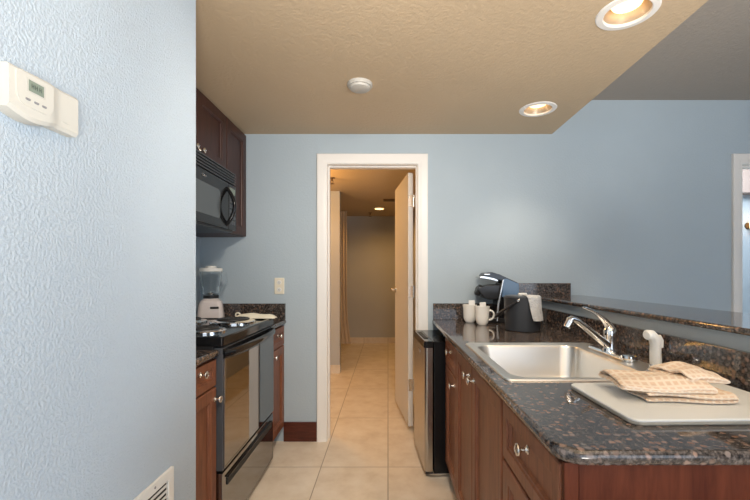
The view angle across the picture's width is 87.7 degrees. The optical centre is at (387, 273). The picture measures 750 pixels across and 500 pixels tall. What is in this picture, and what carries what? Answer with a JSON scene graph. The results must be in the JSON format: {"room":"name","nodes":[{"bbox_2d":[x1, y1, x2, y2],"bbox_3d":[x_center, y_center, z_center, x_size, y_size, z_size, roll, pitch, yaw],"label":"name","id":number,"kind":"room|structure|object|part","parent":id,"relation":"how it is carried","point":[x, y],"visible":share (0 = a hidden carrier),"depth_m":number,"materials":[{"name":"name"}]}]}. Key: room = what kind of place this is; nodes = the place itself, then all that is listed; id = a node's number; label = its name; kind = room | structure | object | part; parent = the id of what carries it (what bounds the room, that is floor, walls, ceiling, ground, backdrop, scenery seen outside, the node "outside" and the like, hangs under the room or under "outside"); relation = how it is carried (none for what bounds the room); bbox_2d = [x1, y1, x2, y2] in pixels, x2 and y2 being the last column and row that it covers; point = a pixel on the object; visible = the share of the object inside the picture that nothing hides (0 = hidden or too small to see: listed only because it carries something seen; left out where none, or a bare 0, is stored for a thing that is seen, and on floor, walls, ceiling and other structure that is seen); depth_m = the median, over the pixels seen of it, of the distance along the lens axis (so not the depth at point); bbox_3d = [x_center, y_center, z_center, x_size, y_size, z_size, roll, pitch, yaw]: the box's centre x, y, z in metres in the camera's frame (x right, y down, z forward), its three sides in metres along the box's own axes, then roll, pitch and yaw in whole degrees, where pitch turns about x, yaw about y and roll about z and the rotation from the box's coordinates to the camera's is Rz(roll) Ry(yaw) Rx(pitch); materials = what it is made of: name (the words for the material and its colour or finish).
{"room":"kitchen","nodes":[
{"label":"kitchen","id":0,"kind":"room"},
{"bbox_2d":[0,0,195,499],"bbox_3d":[-1.090,-0.075,-0.810,0.820,2.607,4.380,0,0,0],"label":"wall","id":1,"kind":"structure","parent":0,"point":[98,226],"depth_m":0.92,"materials":[{"name":"blue paint"}]},
{"bbox_2d":[0,61,77,137],"bbox_3d":[-0.663,-0.326,0.747,0.034,0.093,0.158,0,0,0],"label":"thermostat","id":2,"kind":"object","parent":1,"relation":"attached to","point":[25,98],"visible":1,"depth_m":0.72,"materials":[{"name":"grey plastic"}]},
{"bbox_3d":[-0.650,-0.332,0.718,0.004,0.059,0.076,0,0,0],"label":"panel","id":3,"kind":"part","parent":2,"relation":"part of","materials":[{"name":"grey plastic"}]},
{"bbox_2d":[133,466,173,499],"bbox_3d":[-0.674,0.815,0.921,0.012,0.427,0.602,0,0,0],"label":"air vent","id":4,"kind":"object","parent":1,"relation":"in","point":[162,488],"visible":1,"depth_m":1.16,"materials":[{"name":"white plastic"}]},
{"bbox_2d":[196,237,199,316],"bbox_3d":[-1.440,-0.075,2.124,0.120,2.607,1.488,0,0,0],"label":"wall","id":5,"kind":"structure","parent":0,"point":[197,238],"depth_m":2.83,"materials":[{"name":"blue paint"}]},
{"bbox_2d":[196,88,225,167],"bbox_3d":[-1.204,-0.838,2.125,0.393,0.379,0.780,0,0,0],"label":"upper cabinet","id":6,"kind":"object","parent":5,"relation":"attached to","point":[210,121],"visible":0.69,"depth_m":2.30,"materials":[{"name":"brown wood"}]},
{"bbox_3d":[-1.050,-0.834,1.931,0.020,0.363,0.385,0,0,0],"label":"door","id":7,"kind":"part","parent":6,"relation":"part of","materials":[{"name":"brown wood"}]},
{"bbox_2d":[196,149,235,232],"bbox_3d":[-1.145,-0.451,2.125,0.447,0.382,0.774,0,0,0],"label":"microwave","id":8,"kind":"object","parent":6,"relation":"attached to","point":[215,189],"visible":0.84,"depth_m":2.21,"materials":[{"name":"black plastic"}]},
{"bbox_3d":[-0.989,-0.416,2.067,0.021,0.280,0.652,0,0,0],"label":"door","id":9,"kind":"part","parent":8,"relation":"part of","materials":[{"name":"black glass"}]},
{"bbox_3d":[-0.955,-0.411,2.368,0.069,0.241,0.022,0,0,0],"label":"handle","id":10,"kind":"part","parent":8,"relation":"part of","materials":[{"name":"black plastic"}]},
{"bbox_3d":[-0.989,-0.416,2.453,0.021,0.280,0.113,0,0,0],"label":"control panel","id":11,"kind":"part","parent":8,"relation":"part of","materials":[{"name":"black plastic"}]},
{"bbox_2d":[196,117,245,236],"bbox_3d":[-1.220,-0.648,2.692,0.360,0.757,0.349,0,0,0],"label":"upper cabinet","id":12,"kind":"object","parent":5,"relation":"attached to","point":[235,138],"visible":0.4,"depth_m":2.73,"materials":[{"name":"brown wood"}]},
{"bbox_3d":[-1.050,-0.644,2.691,0.020,0.741,0.342,0,0,0],"label":"door","id":13,"kind":"part","parent":12,"relation":"part of","materials":[{"name":"brown wood"}]},
{"bbox_2d":[330,191,340,370],"bbox_3d":[-1.325,0.100,4.900,1.450,2.257,0.120,0,0,0],"label":"wall","id":14,"kind":"structure","parent":0,"point":[335,196],"depth_m":4.84,"materials":[{"name":"paint"}]},
{"bbox_2d":[330,365,339,372],"bbox_3d":[-1.321,1.178,4.832,1.458,0.100,0.015,0,0,0],"label":"baseboard","id":15,"kind":"structure","parent":14,"relation":"attached to","point":[333,368],"depth_m":4.82,"materials":[{"name":"beige tile"}]},
{"bbox_2d":[247,343,456,499],"bbox_3d":[1.400,1.278,2.000,7.200,0.100,10.400,0,0,0],"label":"floor","id":16,"kind":"structure","parent":0,"point":[370,452],"depth_m":2.65,"materials":[{"name":"beige tile"}]},
{"bbox_2d":[196,359,222,499],"bbox_3d":[-1.053,0.797,1.560,0.648,0.862,0.350,0,0,0],"label":"base cabinet","id":17,"kind":"object","parent":16,"relation":"on","point":[206,399],"visible":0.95,"depth_m":1.66,"materials":[{"name":"brown wood"}]},
{"bbox_3d":[-0.746,0.410,1.580,0.033,0.031,0.031,0,0,0],"label":"knob","id":18,"kind":"part","parent":17,"relation":"part of","materials":[{"name":"silver metal"}]},
{"bbox_3d":[-0.772,0.435,1.560,0.020,0.115,0.344,0,0,0],"label":"drawer","id":19,"kind":"part","parent":17,"relation":"part of","materials":[{"name":"brown wood"}]},
{"bbox_3d":[-0.772,0.807,1.560,0.020,0.612,0.344,0,0,0],"label":"door","id":20,"kind":"part","parent":17,"relation":"part of","materials":[{"name":"brown wood"}]},
{"bbox_2d":[196,350,219,365],"bbox_3d":[-1.063,0.350,1.558,0.630,0.030,0.351,0,0,0],"label":"countertop","id":21,"kind":"structure","parent":17,"relation":"on","point":[202,356],"depth_m":1.64,"materials":[{"name":"brown stone"}]},
{"bbox_3d":[-0.746,0.550,1.713,0.033,0.031,0.031,0,0,0],"label":"knob","id":22,"kind":"part","parent":17,"relation":"part of","materials":[{"name":"silver metal"}]},
{"bbox_2d":[196,316,275,499],"bbox_3d":[-1.027,0.668,2.125,0.686,1.120,0.774,0,0,0],"label":"range","id":23,"kind":"object","parent":16,"relation":"on","point":[245,345],"visible":0.43,"depth_m":1.98,"materials":[{"name":"black metal"}]},
{"bbox_2d":[196,318,272,345],"bbox_3d":[-1.052,0.302,2.125,0.635,0.042,0.774,0,0,0],"label":"cooktop","id":24,"kind":"object","parent":23,"relation":"in","point":[230,331],"depth_m":2.02,"materials":[{"name":"black"}]},
{"bbox_3d":[-0.758,0.608,2.125,0.039,0.551,0.766,0,0,0],"label":"oven door","id":25,"kind":"part","parent":23,"relation":"part of","materials":[{"name":"black glass"}]},
{"bbox_3d":[-0.758,1.038,2.125,0.039,0.290,0.766,0,0,0],"label":"storage drawer","id":26,"kind":"part","parent":23,"relation":"part of","materials":[{"name":"silver metal"}]},
{"bbox_3d":[-0.737,0.618,2.125,0.008,0.516,0.748,0,0,0],"label":"door glass","id":27,"kind":"part","parent":23,"relation":"part of","materials":[{"name":"black glass"}]},
{"bbox_3d":[-0.719,0.359,2.125,0.070,0.047,0.763,0,0,0],"label":"handle","id":28,"kind":"part","parent":23,"relation":"part of","materials":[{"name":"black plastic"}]},
{"bbox_2d":[235,312,276,318],"bbox_3d":[-0.842,0.260,2.476,0.259,0.038,0.068,0,0,0],"label":"pot holder","id":29,"kind":"object","parent":23,"relation":"on","point":[250,315],"visible":0.8,"depth_m":2.45,"materials":[{"name":"beige fabric"}]},
{"bbox_2d":[272,325,283,440],"bbox_3d":[-1.053,0.797,2.691,0.648,0.862,0.351,0,0,0],"label":"base cabinet","id":30,"kind":"object","parent":16,"relation":"on","point":[278,413],"visible":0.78,"depth_m":2.76,"materials":[{"name":"brown wood"}]},
{"bbox_2d":[271,320,285,327],"bbox_3d":[-1.063,0.350,2.692,0.630,0.030,0.350,0,0,0],"label":"countertop","id":31,"kind":"structure","parent":30,"relation":"on","point":[276,323],"depth_m":2.71,"materials":[{"name":"brown stone"}]},
{"bbox_2d":[197,266,226,317],"bbox_3d":[-1.223,0.137,2.718,0.192,0.388,0.172,0,0,-20],"label":"blender","id":32,"kind":"object","parent":31,"relation":"on","point":[211,306],"visible":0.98,"depth_m":2.66,"materials":[{"name":"white plastic"}]},
{"bbox_3d":[-1.232,-0.037,2.715,0.150,0.040,0.150,0,0,-20],"label":"lid","id":33,"kind":"part","parent":32,"relation":"part of","materials":[{"name":"white plastic"}]},
{"bbox_2d":[200,271,226,294],"bbox_3d":[-1.218,0.074,2.715,0.172,0.184,0.144,0,0,0],"label":"jar","id":34,"kind":"object","parent":32,"relation":"on","point":[210,280],"depth_m":2.67,"materials":[{"name":"clear glass"}]},
{"bbox_3d":[-0.772,0.446,2.691,0.020,0.135,0.345,0,0,0],"label":"drawer","id":35,"kind":"part","parent":30,"relation":"part of","materials":[{"name":"brown wood"}]},
{"bbox_2d":[413,330,449,475],"bbox_3d":[0.437,0.815,2.604,0.476,0.826,0.477,0,0,-4],"label":"mini fridge","id":36,"kind":"object","parent":16,"relation":"on","point":[429,345],"visible":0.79,"depth_m":2.36,"materials":[{"name":"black metal"}]},
{"bbox_3d":[0.229,0.820,2.588,0.050,0.747,0.473,0,0,-4],"label":"door","id":37,"kind":"part","parent":36,"relation":"part of","materials":[{"name":"silver metal"}]},
{"bbox_3d":[0.436,1.210,2.369,0.370,0.012,0.010,0,0,-4],"label":"rail","id":38,"kind":"part","parent":36,"relation":"part of","materials":[{"name":"silver metal"}]},
{"bbox_2d":[445,338,456,492],"bbox_3d":[0.679,0.797,2.143,0.741,0.862,0.365,0,0,0],"label":"base cabinet","id":39,"kind":"object","parent":16,"relation":"on","point":[450,351],"visible":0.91,"depth_m":2.14,"materials":[{"name":"brown wood"}]},
{"bbox_3d":[0.352,0.825,2.143,0.020,0.577,0.359,0,0,0],"label":"door","id":40,"kind":"part","parent":39,"relation":"part of","materials":[{"name":"brown wood"}]},
{"bbox_3d":[0.352,0.453,2.143,0.020,0.150,0.359,0,0,0],"label":"drawer","id":41,"kind":"part","parent":39,"relation":"part of","materials":[{"name":"brown wood"}]},
{"bbox_2d":[456,350,504,499],"bbox_3d":[0.679,0.797,1.567,0.741,0.862,0.785,0,0,0],"label":"base cabinet","id":42,"kind":"object","parent":16,"relation":"on","point":[479,410],"visible":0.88,"depth_m":1.53,"materials":[{"name":"brown wood"}]},
{"bbox_3d":[0.352,0.746,1.776,0.020,0.735,0.363,0,0,0],"label":"door","id":43,"kind":"part","parent":42,"relation":"part of","materials":[{"name":"brown wood"}]},
{"bbox_3d":[0.326,0.423,1.631,0.033,0.031,0.031,0,0,0],"label":"knob","id":44,"kind":"part","parent":42,"relation":"part of","materials":[{"name":"silver metal"}]},
{"bbox_3d":[0.326,0.423,1.541,0.033,0.031,0.031,0,0,0],"label":"knob","id":45,"kind":"part","parent":42,"relation":"part of","materials":[{"name":"silver metal"}]},
{"bbox_3d":[0.352,0.746,1.385,0.020,0.735,0.405,0,0,0],"label":"door","id":46,"kind":"part","parent":42,"relation":"part of","materials":[{"name":"brown wood"}]},
{"bbox_2d":[432,320,749,464],"bbox_3d":[0.690,0.350,1.801,0.732,0.030,2.132,0,0,0],"label":"countertop","id":47,"kind":"structure","parent":42,"relation":"on","point":[572,427],"depth_m":0.86,"materials":[{"name":"brown stone"}]},
{"bbox_2d":[463,304,476,322],"bbox_3d":[0.573,0.274,2.705,0.115,0.121,0.099,0,0,-34],"label":"mug","id":48,"kind":"object","parent":47,"relation":"on","point":[468,310],"visible":0.87,"depth_m":2.66,"materials":[{"name":"white ceramic"}]},
{"bbox_2d":[469,300,474,304],"bbox_3d":[0.581,0.253,2.702,0.042,0.140,0.016,0,0,6],"label":"sachet","id":49,"kind":"object","parent":48,"relation":"in","point":[471,302],"visible":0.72,"depth_m":2.71,"materials":[{"name":"white paper"}]},
{"bbox_2d":[475,306,494,324],"bbox_3d":[0.627,0.274,2.569,0.099,0.121,0.115,0,0,-42],"label":"mug","id":50,"kind":"object","parent":47,"relation":"on","point":[481,313],"visible":0.99,"depth_m":2.54,"materials":[{"name":"white ceramic"}]},
{"bbox_2d":[480,302,485,306],"bbox_3d":[0.629,0.255,2.579,0.042,0.134,0.018,0,0,-8],"label":"sachet","id":51,"kind":"object","parent":50,"relation":"in","point":[482,304],"visible":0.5,"depth_m":2.58,"materials":[{"name":"white paper"}]},
{"bbox_2d":[474,272,518,322],"bbox_3d":[0.752,0.161,2.739,0.288,0.346,0.173,0,0,0],"label":"coffee maker","id":52,"kind":"object","parent":47,"relation":"on","point":[504,286],"visible":0.83,"depth_m":2.67,"materials":[{"name":"grey plastic"}]},
{"bbox_3d":[0.775,0.031,2.749,0.238,0.086,0.148,0,0,0],"label":"lid","id":53,"kind":"part","parent":52,"relation":"part of","materials":[{"name":"grey"}]},
{"bbox_3d":[0.838,0.095,2.670,0.116,0.126,0.014,0,0,0],"label":"water tank","id":54,"kind":"part","parent":52,"relation":"part of","materials":[{"name":"blue"}]},
{"bbox_2d":[495,293,541,331],"bbox_3d":[0.783,0.224,2.349,0.263,0.221,0.246,0,0,0],"label":"ice bucket","id":55,"kind":"object","parent":47,"relation":"on","point":[516,311],"visible":0.85,"depth_m":2.25,"materials":[{"name":"grey plastic"}]},
{"bbox_3d":[0.738,0.207,2.374,0.163,0.120,0.238,0,0,30],"label":"bail handle","id":56,"kind":"part","parent":55,"relation":"part of","materials":[{"name":"grey plastic"}]},
{"bbox_3d":[0.805,0.131,2.335,0.206,0.010,0.206,0,0,0],"label":"lid","id":57,"kind":"part","parent":55,"relation":"part of","materials":[{"name":"grey plastic"}]},
{"bbox_2d":[523,294,542,320],"bbox_3d":[0.812,0.195,2.273,0.096,0.150,0.145,0,0,-38],"label":"towel","id":58,"kind":"object","parent":55,"relation":"hanging from","point":[535,303],"visible":0.94,"depth_m":2.22,"materials":[{"name":"white fabric"}]},
{"bbox_2d":[466,343,648,380],"bbox_3d":[0.665,0.418,1.547,0.594,0.180,0.658,0,0,0],"label":"sink","id":59,"kind":"object","parent":47,"relation":"in","point":[511,361],"visible":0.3,"depth_m":1.79,"materials":[{"name":"silver metal"}]},
{"bbox_2d":[643,330,663,370],"bbox_3d":[0.876,0.255,1.288,0.075,0.146,0.058,0,0,0],"label":"sprayer","id":60,"kind":"object","parent":59,"relation":"on","point":[656,342],"visible":0.7,"depth_m":1.27,"materials":[{"name":"white plastic"}]},
{"bbox_2d":[563,306,637,361],"bbox_3d":[0.815,0.227,1.603,0.265,0.203,0.295,0,0,0],"label":"faucet","id":61,"kind":"object","parent":47,"relation":"on","point":[608,341],"visible":1,"depth_m":1.57,"materials":[{"name":"silver metal"}]},
{"bbox_3d":[0.806,0.235,1.557,0.237,0.146,0.033,0,0,-25],"label":"spout","id":62,"kind":"part","parent":61,"relation":"part of","materials":[{"name":"silver metal"}]},
{"bbox_3d":[0.847,0.181,1.566,0.196,0.112,0.042,0,0,-33],"label":"lever","id":63,"kind":"part","parent":61,"relation":"part of","materials":[{"name":"silver metal"}]},
{"bbox_3d":[0.916,0.318,1.603,0.060,0.022,0.295,0,0,0],"label":"plate","id":64,"kind":"part","parent":61,"relation":"part of","materials":[{"name":"silver metal"}]},
{"bbox_2d":[571,383,749,425],"bbox_3d":[0.761,0.328,1.010,0.450,0.014,0.294,0,0,-2],"label":"cutting board","id":65,"kind":"object","parent":47,"relation":"on","point":[633,409],"visible":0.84,"depth_m":0.93,"materials":[{"name":"beige plastic"}]},
{"bbox_2d":[598,361,738,403],"bbox_3d":[0.740,0.282,1.042,0.300,0.076,0.181,0,0,0],"label":"dish towel","id":66,"kind":"object","parent":65,"relation":"on","point":[673,381],"visible":1,"depth_m":0.99,"materials":[{"name":"beige fabric"}]},
{"bbox_2d":[503,401,749,499],"bbox_3d":[0.679,0.797,0.966,0.741,0.862,0.419,0,0,0],"label":"base cabinet","id":67,"kind":"object","parent":16,"relation":"on","point":[530,471],"visible":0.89,"depth_m":0.76,"materials":[{"name":"brown wood"}]},
{"bbox_3d":[0.352,0.833,0.971,0.020,0.560,0.388,0,0,0],"label":"door","id":68,"kind":"part","parent":67,"relation":"part of","materials":[{"name":"brown wood"}]},
{"bbox_3d":[0.326,0.428,0.950,0.033,0.031,0.031,0,0,0],"label":"knob","id":69,"kind":"part","parent":67,"relation":"part of","materials":[{"name":"silver metal"}]},
{"bbox_3d":[0.352,0.461,0.971,0.020,0.165,0.388,0,0,0],"label":"drawer","id":70,"kind":"part","parent":67,"relation":"part of","materials":[{"name":"brown wood"}]},
{"bbox_3d":[0.696,0.797,0.761,0.708,0.862,0.010,0,0,0],"label":"panel","id":71,"kind":"part","parent":67,"relation":"part of","materials":[{"name":"red wood"}]},
{"bbox_2d":[347,216,394,336],"bbox_3d":[-0.825,0.100,7.020,2.750,2.257,0.160,0,0,0],"label":"wall","id":72,"kind":"structure","parent":0,"point":[370,240],"depth_m":6.94,"materials":[{"name":"paint"}]},
{"bbox_2d":[350,337,394,342],"bbox_3d":[-0.815,1.178,6.933,2.470,0.100,0.015,0,0,0],"label":"baseboard","id":73,"kind":"structure","parent":72,"relation":"attached to","point":[353,339],"depth_m":6.92,"materials":[{"name":"white wood"}]},
{"bbox_2d":[330,169,414,215],"bbox_3d":[-0.825,-1.079,5.050,2.750,0.100,4.100,0,0,0],"label":"ceiling","id":74,"kind":"structure","parent":0,"point":[361,190],"depth_m":4.69,"materials":[{"name":"beige paint"}]},
{"bbox_2d":[341,211,350,343],"bbox_3d":[-0.824,0.058,6.295,0.452,2.140,0.020,0,0,0],"label":"curtain","id":75,"kind":"object","parent":74,"relation":"hanging from","point":[345,335],"visible":0.28,"depth_m":6.29,"materials":[{"name":"beige fabric"}]},
{"bbox_2d":[383,199,394,201],"bbox_3d":[0.020,-1.024,5.420,0.170,0.009,0.150,0,0,0],"label":"ceiling vent","id":76,"kind":"object","parent":74,"relation":"in","point":[384,200],"visible":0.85,"depth_m":5.42,"materials":[{"name":"gold metal"}]},
{"bbox_2d":[413,209,414,348],"bbox_3d":[0.485,0.100,4.970,0.130,2.257,3.940,0,0,0],"label":"wall","id":77,"kind":"structure","parent":0,"point":[414,209],"depth_m":6.42,"materials":[{"name":"paint"}]},
{"bbox_2d":[196,0,707,133],"bbox_3d":[-0.147,-1.154,0.634,2.705,0.250,4.468,0,0,0],"label":"ceiling","id":78,"kind":"structure","parent":0,"point":[269,66],"depth_m":1.88,"materials":[{"name":"beige paint"}]},
{"bbox_2d":[347,78,371,93],"bbox_3d":[-0.152,-1.011,2.110,0.136,0.035,0.136,0,0,0],"label":"smoke detector","id":79,"kind":"object","parent":78,"relation":"attached to","point":[356,85],"visible":1,"depth_m":2.08,"materials":[{"name":"white plastic"}]},
{"bbox_2d":[519,101,556,116],"bbox_3d":[0.935,-1.069,2.435,0.224,0.094,0.224,0,0,0],"label":"recessed light","id":80,"kind":"object","parent":78,"relation":"in","point":[535,109],"visible":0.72,"depth_m":2.47,"materials":[{"name":"white paint"}]},
{"bbox_2d":[595,0,661,30],"bbox_3d":[0.940,-1.069,1.533,0.224,0.094,0.224,0,0,0],"label":"recessed light","id":81,"kind":"object","parent":78,"relation":"in","point":[618,14],"visible":0.94,"depth_m":1.56,"materials":[{"name":"white paint"}]},
{"bbox_2d":[200,100,749,440],"bbox_3d":[1.400,-0.075,2.934,5.800,2.607,0.132,0,0,0],"label":"wall","id":82,"kind":"structure","parent":0,"point":[626,199],"depth_m":2.87,"materials":[{"name":"blue paint"}]},
{"bbox_2d":[223,303,285,319],"bbox_3d":[-1.064,0.275,2.857,0.624,0.118,0.020,0,0,0],"label":"backsplash","id":83,"kind":"structure","parent":82,"relation":"attached to","point":[277,309],"depth_m":2.85,"materials":[{"name":"brown stone"}]},
{"bbox_2d":[274,278,283,293],"bbox_3d":[-0.798,0.088,2.862,0.072,0.120,0.010,0,0,0],"label":"wall outlet","id":84,"kind":"object","parent":82,"relation":"attached to","point":[278,282],"visible":1,"depth_m":2.86,"materials":[{"name":"beige plastic"}]},
{"bbox_2d":[284,422,316,441],"bbox_3d":[-0.643,1.157,2.861,0.243,0.142,0.014,0,0,0],"label":"baseboard","id":85,"kind":"structure","parent":82,"relation":"attached to","point":[293,431],"depth_m":2.85,"materials":[{"name":"brown wood"}]},
{"bbox_2d":[317,154,427,441],"bbox_3d":[-0.114,0.173,2.925,0.814,2.109,0.157,0,0,0],"label":"trim","id":86,"kind":"structure","parent":82,"relation":"attached to","point":[325,162],"depth_m":2.85,"materials":[{"name":"white paint"}]},
{"bbox_2d":[390,173,414,425],"bbox_3d":[0.133,0.200,3.372,0.162,1.987,0.665,0,0,-8],"label":"door","id":87,"kind":"structure","parent":82,"relation":"in","point":[404,289],"depth_m":3.21,"materials":[{"name":"white paint"}]},
{"bbox_2d":[433,303,492,319],"bbox_3d":[0.618,0.275,2.857,0.575,0.120,0.020,0,0,0],"label":"backsplash","id":88,"kind":"structure","parent":82,"relation":"attached to","point":[441,311],"depth_m":2.85,"materials":[{"name":"brown stone"}]},
{"bbox_2d":[518,283,570,294],"bbox_3d":[1.121,0.111,2.857,0.429,0.088,0.020,0,0,0],"label":"backsplash","id":89,"kind":"structure","parent":82,"relation":"attached to","point":[529,288],"depth_m":2.85,"materials":[{"name":"brown stone"}]},
{"bbox_2d":[731,154,749,312],"bbox_3d":[2.943,0.173,2.925,0.837,2.109,0.157,0,0,0],"label":"trim","id":90,"kind":"structure","parent":82,"relation":"attached to","point":[739,162],"depth_m":2.85,"materials":[{"name":"white paint"}]},
{"bbox_2d":[542,300,749,351],"bbox_3d":[1.114,0.703,1.824,0.112,1.051,2.088,0,0,0],"label":"wall","id":91,"kind":"structure","parent":0,"point":[721,338],"depth_m":1.46,"materials":[{"name":"paint"}]},
{"bbox_2d":[540,295,749,335],"bbox_3d":[1.224,0.166,1.784,0.403,0.021,2.167,0,0,0],"label":"bar","id":92,"kind":"object","parent":91,"relation":"on","point":[726,321],"visible":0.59,"depth_m":1.61,"materials":[{"name":"brown stone"}]},
{"bbox_2d":[541,307,749,389],"bbox_3d":[1.046,0.281,1.815,0.021,0.106,2.061,0,0,0],"label":"backsplash","id":93,"kind":"structure","parent":91,"relation":"attached to","point":[731,364],"depth_m":1.39,"materials":[{"name":"brown stone"}]},
{"bbox_2d":[592,0,749,99],"bbox_3d":[1.400,-1.329,-0.060,5.800,0.100,6.120,0,0,0],"label":"ceiling","id":94,"kind":"structure","parent":0,"point":[707,56],"depth_m":2.36,"materials":[{"name":"beige paint"}]},
{"bbox_2d":[743,195,749,312],"bbox_3d":[3.450,-0.025,4.250,3.100,2.507,0.100,0,0,0],"label":"wall","id":95,"kind":"structure","parent":0,"point":[746,198],"depth_m":4.20,"materials":[{"name":"blue paint"}]},
{"bbox_2d":[743,169,749,194],"bbox_3d":[4.100,-0.975,4.129,1.300,0.255,0.138,0,0,0],"label":"box","id":96,"kind":"object","parent":95,"relation":"attached to","point":[746,172],"visible":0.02,"depth_m":4.06,"materials":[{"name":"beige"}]},
{"bbox_2d":[744,218,749,228],"bbox_3d":[3.872,-0.532,4.143,0.084,0.121,0.112,0,0,0],"label":"wall sconce","id":97,"kind":"object","parent":95,"relation":"attached to","point":[747,225],"visible":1,"depth_m":4.18,"materials":[{"name":"gold metal"}]}
]}

